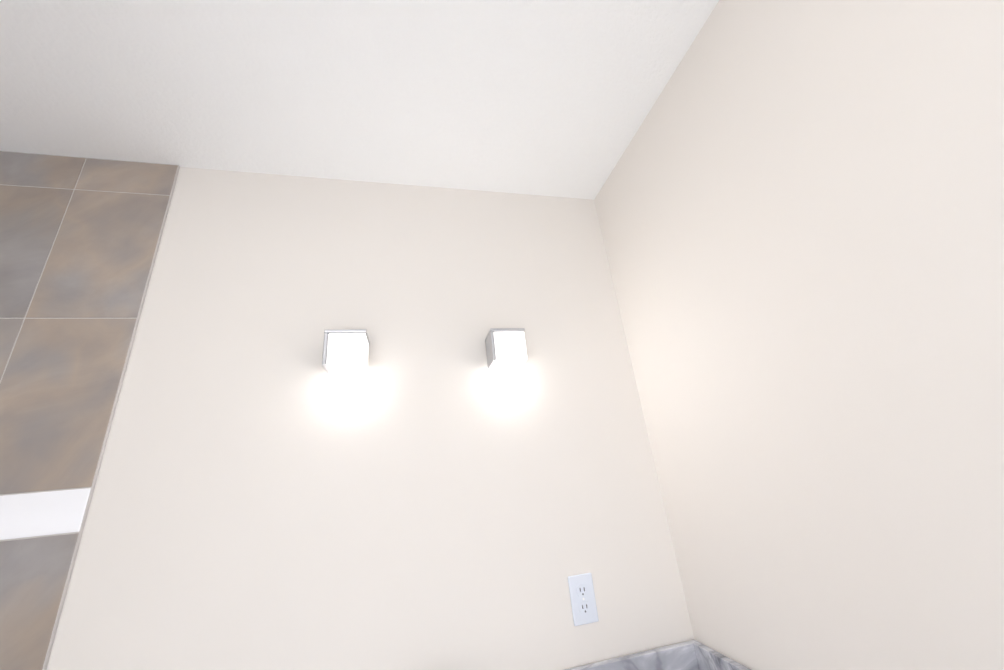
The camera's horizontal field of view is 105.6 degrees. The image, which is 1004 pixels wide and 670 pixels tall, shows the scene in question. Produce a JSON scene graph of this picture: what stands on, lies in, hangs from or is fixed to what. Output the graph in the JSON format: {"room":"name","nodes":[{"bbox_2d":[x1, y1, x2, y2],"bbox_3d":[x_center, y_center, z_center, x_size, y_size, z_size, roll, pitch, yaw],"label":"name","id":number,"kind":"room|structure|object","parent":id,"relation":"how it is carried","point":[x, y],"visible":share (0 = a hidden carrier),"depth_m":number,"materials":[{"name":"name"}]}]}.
{"room":"bathroom","nodes":[
{"label":"bathroom","id":0,"kind":"room"},
{"bbox_2d":[0,0,718,199],"bbox_3d":[-0.462,-1.190,-0.037,2.640,0.100,3.310,-1,-22,-14],"label":"ceiling","id":1,"kind":"structure","parent":0,"point":[557,98],"depth_m":1.08,"materials":[{"name":"white paint"}]},
{"bbox_2d":[46,167,694,669],"bbox_3d":[-0.683,0.575,0.963,2.640,2.421,0.100,-1,-22,-14],"label":"wall","id":2,"kind":"structure","parent":0,"point":[428,491],"depth_m":1.09,"materials":[{"name":"white paint"}]},
{"bbox_2d":[0,151,179,669],"bbox_3d":[-1.405,0.563,0.736,0.912,2.420,0.008,-1,-22,-14],"label":"tiled wall","id":3,"kind":"structure","parent":2,"relation":"attached to","point":[80,238],"depth_m":1.01,"materials":[{"name":"tile"}]},
{"bbox_2d":[322,329,369,373],"bbox_3d":[-0.453,0.052,1.117,0.112,0.105,0.105,-1,-22,-14],"label":"sconce","id":4,"kind":"object","parent":2,"relation":"attached to","point":[345,350],"visible":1,"depth_m":1.07,"materials":[{"name":"white glass"}]},
{"bbox_2d":[485,328,526,368],"bbox_3d":[0.012,0.046,1.229,0.112,0.105,0.105,-1,-22,-14],"label":"sconce","id":5,"kind":"object","parent":2,"relation":"attached to","point":[505,347],"visible":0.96,"depth_m":1.19,"materials":[{"name":"white glass"}]},
{"bbox_2d":[568,573,598,625],"bbox_3d":[0.224,0.729,1.054,0.072,0.116,0.008,-1,-22,-14],"label":"electrical outlet plate","id":6,"kind":"object","parent":2,"relation":"attached to","point":[583,600],"visible":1,"depth_m":1.05,"materials":[{"name":"white plastic"}]},
{"bbox_2d":[594,0,1003,669],"bbox_3d":[0.895,-0.033,-0.190,0.100,2.421,3.110,-1,-22,-14],"label":"wall","id":7,"kind":"structure","parent":0,"point":[800,208],"depth_m":0.73,"materials":[{"name":"white paint"}]},
{"bbox_3d":[-0.218,1.151,-0.939,2.640,0.100,3.310,-1,-22,-14],"label":"floor","id":8,"kind":"structure","parent":0,"visible":0},
{"bbox_2d":[566,640,750,669],"bbox_3d":[-0.043,1.143,0.511,1.413,0.920,0.564,-1,-22,-14],"label":"bathroom vanity","id":9,"kind":"object","parent":8,"relation":"on","point":[692,655],"visible":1,"depth_m":1.02,"materials":[{"name":"white stone"}]}
]}

